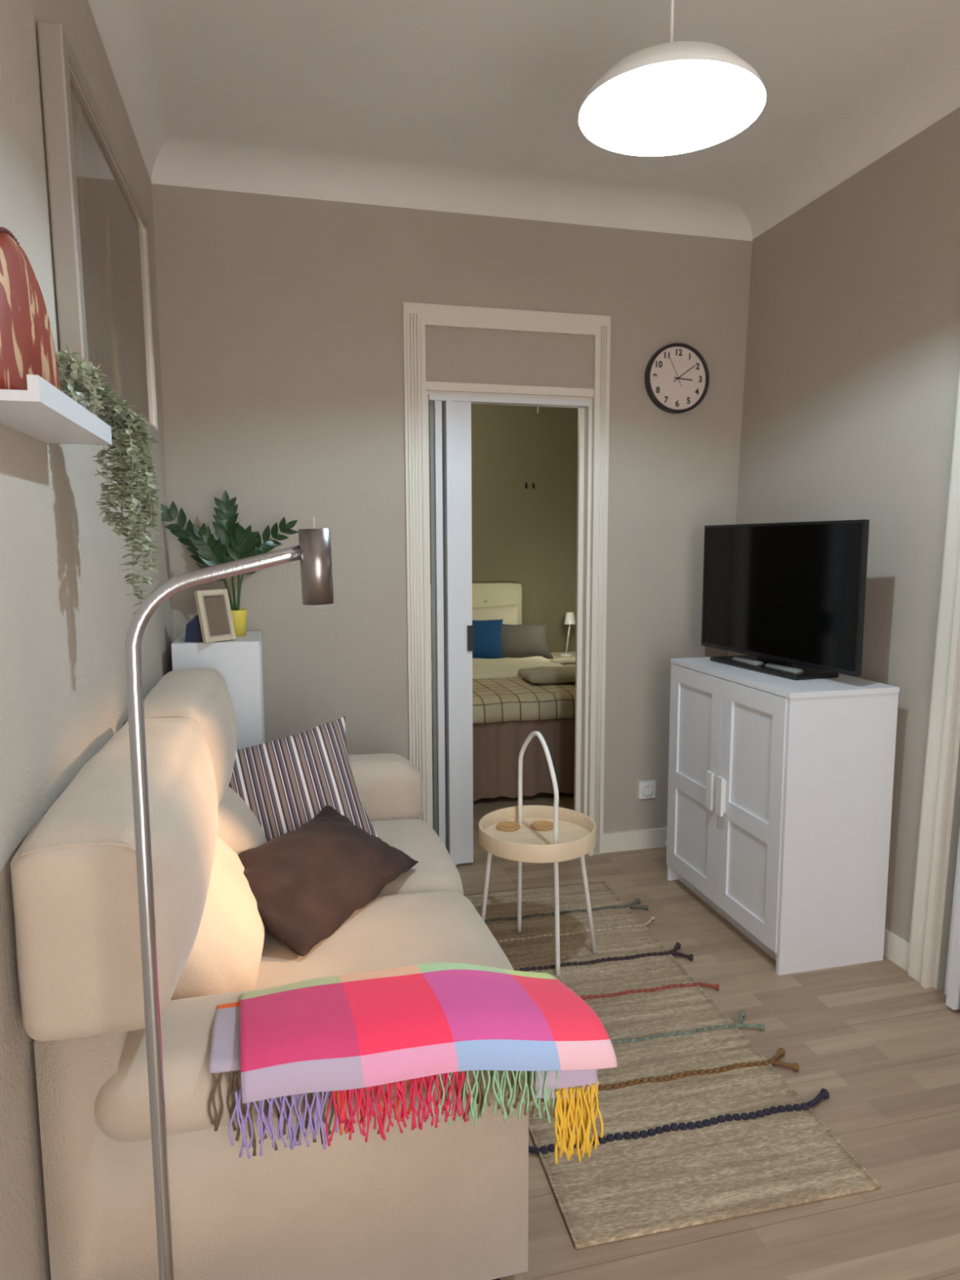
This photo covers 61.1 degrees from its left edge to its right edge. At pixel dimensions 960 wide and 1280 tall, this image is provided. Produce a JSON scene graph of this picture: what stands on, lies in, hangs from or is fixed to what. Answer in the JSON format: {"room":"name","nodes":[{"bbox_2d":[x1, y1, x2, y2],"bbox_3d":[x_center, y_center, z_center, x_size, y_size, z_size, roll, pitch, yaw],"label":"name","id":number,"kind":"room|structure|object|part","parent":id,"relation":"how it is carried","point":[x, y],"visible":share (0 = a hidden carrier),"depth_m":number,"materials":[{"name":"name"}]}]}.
{"room":"living room","nodes":[
{"label":"living room","id":0,"kind":"room"},
{"bbox_2d":[0,0,173,1279],"bbox_3d":[-0.733,-0.124,0.998,0.120,2.865,4.720,-2,7,-14],"label":"wall","id":1,"kind":"structure","parent":0,"point":[66,616],"depth_m":1.46,"materials":[{"name":"paint"}]},
{"bbox_2d":[0,374,111,444],"bbox_3d":[-0.692,-0.369,1.287,0.112,0.060,0.485,-2,7,-14],"label":"ledge","id":2,"kind":"object","parent":1,"relation":"attached to","point":[42,412],"visible":0.97,"depth_m":1.24,"materials":[{"name":"white paint"}]},
{"bbox_2d":[0,226,60,390],"bbox_3d":[-0.671,-0.466,1.190,0.040,0.246,0.367,-2,7,-14],"label":"ornament","id":3,"kind":"object","parent":2,"relation":"on","point":[27,347],"visible":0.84,"depth_m":1.14,"materials":[{"name":"red ceramic"}]},
{"bbox_2d":[55,342,164,614],"bbox_3d":[-0.715,-0.278,1.552,0.131,0.481,0.393,0,7,0],"label":"plant","id":4,"kind":"object","parent":2,"relation":"on","point":[77,382],"visible":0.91,"depth_m":1.60,"materials":[{"name":"green plant"}]},
{"bbox_3d":[-0.740,-0.407,1.455,0.071,0.066,0.071,-2,7,-14],"label":"pot","id":5,"kind":"part","parent":4,"relation":"part of","materials":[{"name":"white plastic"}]},
{"bbox_2d":[36,19,159,443],"bbox_3d":[-0.939,-0.903,2.094,0.045,0.732,1.106,-2,7,-14],"label":"mirror","id":6,"kind":"object","parent":1,"relation":"attached to","point":[100,222],"visible":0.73,"depth_m":1.82,"materials":[{"name":"wood"}]},
{"bbox_3d":[-0.814,-0.824,1.596,0.045,0.691,0.067,-2,7,-14],"label":"frame","id":7,"kind":"part","parent":6,"relation":"part of","materials":[{"name":"white wood"}]},
{"bbox_3d":[-0.937,-1.224,2.043,0.045,0.080,1.000,-2,7,-14],"label":"frame","id":8,"kind":"part","parent":6,"relation":"part of","materials":[{"name":"white wood"}]},
{"bbox_2d":[69,78,152,424],"bbox_3d":[-0.945,-0.903,2.093,0.028,0.633,1.007,-2,7,-14],"label":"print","id":9,"kind":"object","parent":6,"relation":"attached to","point":[113,235],"depth_m":2.00,"materials":[{"name":"glass"}]},
{"bbox_3d":[-0.941,-0.582,2.145,0.045,0.080,1.000,-2,7,-14],"label":"frame","id":10,"kind":"part","parent":6,"relation":"part of","materials":[{"name":"silver metal"}]},
{"bbox_3d":[-1.064,-0.983,2.592,0.045,0.691,0.067,-2,7,-14],"label":"frame","id":11,"kind":"part","parent":6,"relation":"part of","materials":[{"name":"white wood"}]},
{"bbox_2d":[151,183,752,833],"bbox_3d":[0.066,-0.429,3.547,2.865,2.865,0.120,-2,7,-14],"label":"wall","id":12,"kind":"structure","parent":0,"point":[281,317],"depth_m":3.34,"materials":[{"name":"beige paint"}]},
{"bbox_2d":[402,302,610,867],"bbox_3d":[0.115,-0.193,3.574,0.895,2.390,0.166,-2,7,-14],"label":"door","id":13,"kind":"structure","parent":12,"relation":"in","point":[455,357],"depth_m":3.46,"materials":[{"name":"beige paint"}]},
{"bbox_3d":[0.117,-1.185,3.458,0.734,0.220,0.104,-2,7,-14],"label":"transom panel","id":14,"kind":"part","parent":13,"relation":"part of","materials":[{"name":"beige paint"}]},
{"bbox_3d":[0.115,-1.060,3.481,0.734,0.034,0.148,-2,7,-14],"label":"transom rail","id":15,"kind":"part","parent":13,"relation":"part of","materials":[{"name":"beige paint"}]},
{"bbox_2d":[603,826,666,853],"bbox_3d":[-0.030,0.960,3.617,2.425,0.090,0.014,-2,7,-14],"label":"baseboard","id":16,"kind":"structure","parent":12,"relation":"attached to","point":[639,839],"depth_m":3.79,"materials":[{"name":"beige paint"}]},
{"bbox_2d":[638,779,655,799],"bbox_3d":[0.779,0.697,3.788,0.083,0.083,0.014,-2,7,-14],"label":"wall socket","id":17,"kind":"object","parent":12,"relation":"attached to","point":[646,788],"visible":1,"depth_m":3.78,"materials":[{"name":"white plastic"}]},
{"bbox_2d":[641,783,653,795],"bbox_3d":[0.779,0.698,3.787,0.058,0.058,0.011,-2,7,-14],"label":"outlet","id":18,"kind":"object","parent":17,"relation":"attached to","point":[646,788],"depth_m":3.78,"materials":[{"name":"white plastic"}]},
{"bbox_2d":[644,342,709,413],"bbox_3d":[0.869,-1.151,3.580,0.296,0.296,0.037,-2,7,-14],"label":"wall clock","id":19,"kind":"object","parent":12,"relation":"attached to","point":[677,375],"visible":1,"depth_m":3.57,"materials":[{"name":"grey plastic"}]},
{"bbox_2d":[428,402,577,652],"bbox_3d":[-0.234,-0.757,6.328,3.800,2.865,0.100,-2,7,-14],"label":"wall","id":20,"kind":"structure","parent":0,"point":[527,537],"depth_m":6.39,"materials":[{"name":"yellow paint"}]},
{"bbox_2d":[139,0,959,195],"bbox_3d":[1.009,-1.641,1.150,3.800,0.100,4.920,-2,7,-14],"label":"ceiling","id":21,"kind":"structure","parent":0,"point":[503,85],"depth_m":2.48,"materials":[{"name":"paint"}]},
{"bbox_2d":[577,0,766,155],"bbox_3d":[0.417,-1.409,1.761,0.403,0.501,0.403,-2,7,-14],"label":"pendant lamp","id":22,"kind":"object","parent":21,"relation":"hanging from","point":[671,98],"visible":1,"depth_m":1.85,"materials":[{"name":"white metal"}]},
{"bbox_3d":[0.418,-1.255,1.779,0.060,0.012,0.060,-2,7,-14],"label":"bulb","id":23,"kind":"part","parent":22,"relation":"part of","materials":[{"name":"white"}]},
{"bbox_3d":[0.417,-1.464,1.755,0.007,0.351,0.007,-2,7,-14],"label":"cord","id":24,"kind":"part","parent":22,"relation":"part of","materials":[{"name":"white metal"}]},
{"bbox_2d":[432,792,959,1279],"bbox_3d":[0.673,1.140,2.887,3.800,0.100,7.800,-2,7,-14],"label":"floor","id":25,"kind":"structure","parent":0,"point":[884,1046],"depth_m":2.10,"materials":[{"name":"laminate"}]},
{"bbox_2d":[171,631,265,750],"bbox_3d":[-0.982,0.524,3.130,0.298,1.078,0.360,-2,7,-14],"label":"cabinet","id":26,"kind":"object","parent":25,"relation":"on","point":[238,660],"visible":0.32,"depth_m":2.93,"materials":[{"name":"white wood"}]},
{"bbox_2d":[184,614,203,641],"bbox_3d":[-1.004,-0.059,2.963,0.133,0.118,0.095,-2,7,-14],"label":"box","id":27,"kind":"object","parent":26,"relation":"on","point":[193,632],"visible":0.47,"depth_m":2.91,"materials":[{"name":"blue cardboard"}]},
{"bbox_2d":[194,588,235,643],"bbox_3d":[-0.947,-0.087,2.909,0.056,0.185,0.132,4,8,33],"label":"photo frame","id":28,"kind":"object","parent":26,"relation":"on","point":[213,606],"visible":1,"depth_m":2.90,"materials":[{"name":"beige wood"}]},
{"bbox_3d":[-0.978,-0.081,2.862,0.056,0.185,0.018,4,8,33],"label":"frame","id":29,"kind":"part","parent":28,"relation":"part of","materials":[{"name":"beige wood"}]},
{"bbox_3d":[-0.962,-0.170,2.909,0.021,0.021,0.096,4,8,33],"label":"frame","id":30,"kind":"part","parent":28,"relation":"part of","materials":[{"name":"beige wood"}]},
{"bbox_2d":[203,595,229,635],"bbox_3d":[-0.948,-0.086,2.910,0.039,0.148,0.096,4,8,33],"label":"photo","id":31,"kind":"object","parent":28,"relation":"on","point":[215,607],"depth_m":2.91,"materials":[{"name":"brown paper"}]},
{"bbox_3d":[-0.932,-0.004,2.909,0.021,0.021,0.096,4,8,33],"label":"frame","id":32,"kind":"part","parent":28,"relation":"part of","materials":[{"name":"beige wood"}]},
{"bbox_3d":[-0.915,-0.092,2.956,0.056,0.185,0.018,4,8,33],"label":"frame","id":33,"kind":"part","parent":28,"relation":"part of","materials":[{"name":"beige wood"}]},
{"bbox_2d":[160,490,297,636],"bbox_3d":[-0.937,-0.285,3.039,0.519,0.550,0.153,-2,7,-14],"label":"potted plant","id":34,"kind":"object","parent":26,"relation":"on","point":[230,544],"visible":0.77,"depth_m":3.04,"materials":[{"name":"green plant"}]},
{"bbox_3d":[-1.037,-0.280,3.042,0.216,0.372,0.013,-2,7,-18],"label":"stem","id":35,"kind":"part","parent":34,"relation":"part of","materials":[{"name":"green plant"}]},
{"bbox_3d":[-0.967,-0.235,3.029,0.022,0.287,0.123,6,9,40],"label":"stem","id":36,"kind":"part","parent":34,"relation":"part of","materials":[{"name":"green plant"}]},
{"bbox_3d":[-0.942,-0.302,3.077,0.028,0.405,0.010,-2,7,-14],"label":"stem","id":37,"kind":"part","parent":34,"relation":"part of","materials":[{"name":"green plant"}]},
{"bbox_3d":[-0.931,-0.066,3.102,0.084,0.100,0.084,-2,7,-14],"label":"pot","id":38,"kind":"part","parent":34,"relation":"part of","materials":[{"name":"yellow ceramic"}]},
{"bbox_3d":[-0.901,-0.235,3.044,0.020,0.282,0.091,-6,9,-39],"label":"stem","id":39,"kind":"part","parent":34,"relation":"part of","materials":[{"name":"green plant"}]},
{"bbox_3d":[-0.837,-0.263,3.103,0.191,0.322,0.010,-2,7,-14],"label":"stem","id":40,"kind":"part","parent":34,"relation":"part of","materials":[{"name":"green plant"}]},
{"bbox_2d":[124,516,333,1279],"bbox_3d":[-0.377,0.570,1.106,0.382,1.459,0.260,-2,7,-14],"label":"floor lamp","id":41,"kind":"object","parent":25,"relation":"on","point":[313,550],"visible":1,"depth_m":1.05,"materials":[{"name":"silver metal"}]},
{"bbox_3d":[-0.213,-0.146,1.043,0.003,0.024,0.005,0,7,0],"label":"switch rod","id":42,"kind":"part","parent":41,"relation":"part of","materials":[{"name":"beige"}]},
{"bbox_3d":[-0.215,-0.096,1.068,0.044,0.099,0.041,-2,7,-14],"label":"lamp shade","id":43,"kind":"part","parent":41,"relation":"part of","materials":[{"name":"silver metal"}]},
{"bbox_2d":[9,669,534,1279],"bbox_3d":[-0.451,0.662,2.166,0.905,1.027,1.773,-2,7,-14],"label":"sofa","id":44,"kind":"object","parent":25,"relation":"on","point":[446,1202],"visible":0.68,"depth_m":1.41,"materials":[{"name":"beige fabric"}]},
{"bbox_2d":[9,716,220,1039],"bbox_3d":[-0.663,0.398,1.635,0.256,0.375,0.910,-2,7,-14],"label":"cushion","id":45,"kind":"object","parent":44,"relation":"on","point":[74,874],"depth_m":1.22,"materials":[{"name":"beige fabric"}]},
{"bbox_2d":[127,669,236,804],"bbox_3d":[-0.872,0.301,2.465,0.252,0.374,0.806,-2,7,-14],"label":"cushion","id":46,"kind":"object","parent":44,"relation":"on","point":[202,696],"depth_m":2.27,"materials":[{"name":"beige fabric"}]},
{"bbox_2d":[170,838,265,1001],"bbox_3d":[-0.627,0.606,1.830,0.275,0.329,0.601,-2,7,-14],"label":"lumbar cushion","id":47,"kind":"object","parent":44,"relation":"on","point":[227,954],"depth_m":1.65,"materials":[{"name":"beige fabric"}]},
{"bbox_2d":[218,784,266,855],"bbox_3d":[-0.772,0.536,2.414,0.272,0.331,0.607,-2,7,-14],"label":"lumbar cushion","id":48,"kind":"object","parent":44,"relation":"on","point":[241,830],"depth_m":2.26,"materials":[{"name":"beige fabric"}]},
{"bbox_3d":[-0.330,0.898,1.509,0.810,0.592,0.220,-2,7,-14],"label":"panel","id":49,"kind":"part","parent":44,"relation":"part of","materials":[{"name":"beige fabric"}]},
{"bbox_2d":[227,715,377,842],"bbox_3d":[-0.611,0.502,2.516,0.580,0.455,0.287,-2,7,-18],"label":"cushion","id":50,"kind":"object","parent":44,"relation":"on","point":[286,782],"visible":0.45,"depth_m":2.49,"materials":[{"name":"multicoloured fabric"}]},
{"bbox_2d":[237,805,419,956],"bbox_3d":[-0.428,0.612,2.135,0.320,0.175,0.580,3,7,22],"label":"cushion","id":51,"kind":"object","parent":44,"relation":"on","point":[305,882],"visible":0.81,"depth_m":2.03,"materials":[{"name":"brown fabric"}]},
{"bbox_2d":[254,890,512,990],"bbox_3d":[-0.336,0.817,1.932,0.805,0.221,0.603,-2,7,-14],"label":"seat cushion","id":52,"kind":"object","parent":44,"relation":"on","point":[390,931],"depth_m":1.92,"materials":[{"name":"beige fabric"}]},
{"bbox_2d":[208,962,617,1164],"bbox_3d":[-0.124,0.776,1.470,0.684,0.294,0.271,-2,7,-14],"label":"throw blanket","id":53,"kind":"object","parent":44,"relation":"on","point":[344,1033],"visible":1,"depth_m":1.38,"materials":[{"name":"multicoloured fabric"}]},
{"bbox_2d":[370,817,464,896],"bbox_3d":[-0.483,0.747,2.518,0.805,0.224,0.607,-2,7,-14],"label":"seat cushion","id":54,"kind":"object","parent":44,"relation":"on","point":[435,871],"depth_m":2.47,"materials":[{"name":"beige fabric"}]},
{"bbox_2d":[430,582,575,803],"bbox_3d":[-0.119,0.221,5.360,1.441,1.091,2.033,-2,7,-14],"label":"bed","id":55,"kind":"object","parent":25,"relation":"on","point":[506,711],"visible":0.27,"depth_m":4.49,"materials":[{"name":"beige checked fabric"},{"name":"brown fabric"},{"name":"cream fabric"}]},
{"bbox_3d":[-0.354,0.001,6.286,1.400,0.870,0.085,-2,7,-14],"label":"headboard","id":56,"kind":"part","parent":55,"relation":"part of","materials":[{"name":"beige fabric"}]},
{"bbox_2d":[471,619,502,659],"bbox_3d":[-0.051,0.005,5.827,0.480,0.336,0.167,-3,7,-19],"label":"pillow","id":57,"kind":"object","parent":55,"relation":"on","point":[487,633],"visible":0.43,"depth_m":5.80,"materials":[{"name":"blue fabric"}]},
{"bbox_2d":[431,656,559,680],"bbox_3d":[-0.118,0.199,5.335,1.354,0.088,0.731,-2,7,-14],"label":"sheet","id":58,"kind":"object","parent":55,"relation":"on","point":[492,668],"visible":0.31,"depth_m":5.31,"materials":[{"name":"beige fabric"}]},
{"bbox_2d":[471,604,519,625],"bbox_3d":[-0.017,-0.066,6.204,0.700,0.386,0.199,-2,7,-14],"label":"pillow","id":59,"kind":"object","parent":55,"relation":"on","point":[508,614],"visible":0.17,"depth_m":6.21,"materials":[{"name":"beige fabric"}]},
{"bbox_2d":[501,623,553,658],"bbox_3d":[0.229,0.011,6.054,0.620,0.263,0.222,-2,7,-12],"label":"pillow","id":60,"kind":"object","parent":55,"relation":"on","point":[518,640],"visible":0.46,"depth_m":6.00,"materials":[{"name":"grey fabric"}]},
{"bbox_2d":[517,665,575,684],"bbox_3d":[0.459,0.208,4.911,0.419,0.083,0.306,-2,7,-14],"label":"pillow","id":61,"kind":"object","parent":55,"relation":"on","point":[557,673],"visible":0.66,"depth_m":4.79,"materials":[{"name":"beige fabric"}]},
{"bbox_2d":[546,651,575,666],"bbox_3d":[0.714,0.397,6.396,0.540,0.550,0.477,-2,7,-14],"label":"nightstand","id":62,"kind":"object","parent":25,"relation":"on","point":[562,660],"visible":0.02,"depth_m":6.18,"materials":[{"name":"beige wood"}]},
{"bbox_2d":[559,612,575,657],"bbox_3d":[0.682,-0.045,6.340,0.130,0.340,0.110,-2,7,-14],"label":"table lamp","id":63,"kind":"object","parent":62,"relation":"on","point":[570,620],"visible":0.99,"depth_m":6.31,"materials":[{"name":"white plastic"}]},
{"bbox_3d":[0.701,-0.170,6.330,0.090,0.090,0.090,-2,7,-14],"label":"lamp shade","id":64,"kind":"part","parent":63,"relation":"part of","materials":[{"name":"white fabric"}]},
{"bbox_2d":[464,880,880,1248],"bbox_3d":[0.361,1.121,2.541,0.898,0.026,1.700,-2,7,-14],"label":"rug","id":65,"kind":"object","parent":25,"relation":"on","point":[700,1127],"visible":0.66,"depth_m":2.06,"materials":[{"name":"fabric"}]},
{"bbox_2d":[478,731,596,976],"bbox_3d":[0.199,0.700,2.769,0.408,0.788,0.396,-2,7,-14],"label":"side table","id":66,"kind":"object","parent":65,"relation":"on","point":[572,836],"visible":0.97,"depth_m":2.78,"materials":[{"name":"brown wood"}]},
{"bbox_3d":[0.019,0.883,2.813,0.060,0.413,0.015,1,7,13],"label":"leg","id":67,"kind":"part","parent":66,"relation":"part of","materials":[{"name":"white metal"}]},
{"bbox_2d":[496,821,519,831],"bbox_3d":[0.099,0.656,2.865,0.085,0.009,0.085,-2,7,-14],"label":"coaster","id":68,"kind":"object","parent":66,"relation":"on","point":[504,825],"visible":1,"depth_m":2.85,"materials":[{"name":"brown wood"}]},
{"bbox_2d":[478,804,595,862],"bbox_3d":[0.194,0.653,2.762,0.396,0.060,0.396,-2,7,-14],"label":"tray","id":69,"kind":"object","parent":66,"relation":"on","point":[575,836],"depth_m":2.76,"materials":[{"name":"brown wood"}]},
{"bbox_3d":[0.194,0.697,2.786,0.026,0.787,0.344,-3,7,-20],"label":"handle","id":70,"kind":"part","parent":66,"relation":"part of","materials":[{"name":"white metal"}]},
{"bbox_2d":[530,820,553,831],"bbox_3d":[0.220,0.655,2.871,0.085,0.009,0.085,-2,7,-14],"label":"coaster","id":71,"kind":"object","parent":66,"relation":"on","point":[542,825],"visible":0.92,"depth_m":2.86,"materials":[{"name":"brown wood"}]},
{"bbox_3d":[0.370,0.884,2.797,0.075,0.414,0.016,-2,7,-14],"label":"leg","id":72,"kind":"part","parent":66,"relation":"part of","materials":[{"name":"white metal"}]},
{"bbox_3d":[0.015,1.135,2.465,0.008,0.009,1.680,-2,7,-12],"label":"edge cord","id":73,"kind":"part","parent":65,"relation":"part of","materials":[{"name":"fabric"}]},
{"bbox_3d":[0.703,1.115,2.616,0.008,0.009,1.680,-2,7,-12],"label":"edge cord","id":74,"kind":"part","parent":65,"relation":"part of","materials":[{"name":"fabric"}]},
{"bbox_2d":[665,657,899,975],"bbox_3d":[1.074,0.587,3.077,0.432,0.950,0.822,-2,7,-14],"label":"base cabinet","id":75,"kind":"object","parent":25,"relation":"on","point":[780,789],"visible":0.97,"depth_m":2.73,"materials":[{"name":"white paint"}]},
{"bbox_3d":[0.852,0.765,3.245,0.007,0.283,0.264,-2,7,-14],"label":"door panel","id":76,"kind":"part","parent":75,"relation":"part of","materials":[{"name":"white paint"}]},
{"bbox_3d":[0.848,0.547,3.218,0.019,0.859,0.400,-2,7,-14],"label":"door","id":77,"kind":"part","parent":75,"relation":"part of","materials":[{"name":"white paint"}]},
{"bbox_3d":[0.850,0.372,3.198,0.007,0.372,0.264,-2,7,-14],"label":"door panel","id":78,"kind":"part","parent":75,"relation":"part of","materials":[{"name":"white paint"}]},
{"bbox_3d":[0.868,0.565,3.053,0.022,0.142,0.038,-2,7,-14],"label":"door handle","id":79,"kind":"part","parent":75,"relation":"part of","materials":[{"name":"white plastic"}]},
{"bbox_3d":[0.885,0.573,2.985,0.022,0.142,0.038,-2,7,-14],"label":"door handle","id":80,"kind":"part","parent":75,"relation":"part of","materials":[{"name":"white plastic"}]},
{"bbox_3d":[0.947,0.810,2.865,0.007,0.283,0.248,-2,7,-14],"label":"door panel","id":81,"kind":"part","parent":75,"relation":"part of","materials":[{"name":"white paint"}]},
{"bbox_3d":[0.943,0.592,2.838,0.019,0.859,0.384,-2,7,-14],"label":"door","id":82,"kind":"part","parent":75,"relation":"part of","materials":[{"name":"white paint"}]},
{"bbox_3d":[0.945,0.417,2.818,0.007,0.372,0.248,-2,7,-14],"label":"door panel","id":83,"kind":"part","parent":75,"relation":"part of","materials":[{"name":"white paint"}]},
{"bbox_2d":[701,519,869,679],"bbox_3d":[1.093,-0.165,3.061,0.190,0.546,0.895,-2,7,-18],"label":"television","id":84,"kind":"object","parent":75,"relation":"on","point":[791,594],"visible":0.98,"depth_m":2.96,"materials":[{"name":"black plastic"}]},
{"bbox_2d":[731,656,764,666],"bbox_3d":[1.020,0.081,3.097,0.042,0.017,0.155,-2,7,-17],"label":"remote control","id":85,"kind":"object","parent":84,"relation":"on","point":[740,660],"visible":1,"depth_m":3.08,"materials":[{"name":"grey plastic"}]},
{"bbox_2d":[764,663,803,674],"bbox_3d":[1.089,0.102,2.916,0.042,0.017,0.165,-3,7,-20],"label":"remote control","id":86,"kind":"object","parent":84,"relation":"on","point":[771,666],"visible":1,"depth_m":2.89,"materials":[{"name":"grey plastic"}]},
{"bbox_2d":[728,106,959,942],"bbox_3d":[1.775,-0.206,1.614,0.206,2.865,4.720,-2,7,-14],"label":"wall","id":87,"kind":"structure","parent":0,"point":[852,369],"depth_m":2.85,"materials":[{"name":"beige paint"}]},
{"bbox_2d":[88,0,959,240],"bbox_3d":[0.563,-1.533,1.145,2.554,0.110,4.500,-2,7,-14],"label":"trim","id":88,"kind":"structure","parent":87,"relation":"attached to","point":[923,88],"depth_m":3.08,"materials":[{"name":"paint"}]},
{"bbox_2d":[883,928,909,971],"bbox_3d":[1.287,0.993,3.304,0.017,0.090,1.231,-2,7,-14],"label":"baseboard","id":89,"kind":"structure","parent":87,"relation":"attached to","point":[895,949],"depth_m":2.76,"materials":[{"name":"beige paint"}]},
{"bbox_2d":[906,373,959,1009],"bbox_3d":[1.636,-0.019,2.060,0.261,2.390,1.105,-2,7,-14],"label":"door","id":90,"kind":"structure","parent":87,"relation":"in","point":[934,950],"depth_m":2.56,"materials":[{"name":"beige paint"}]}
]}

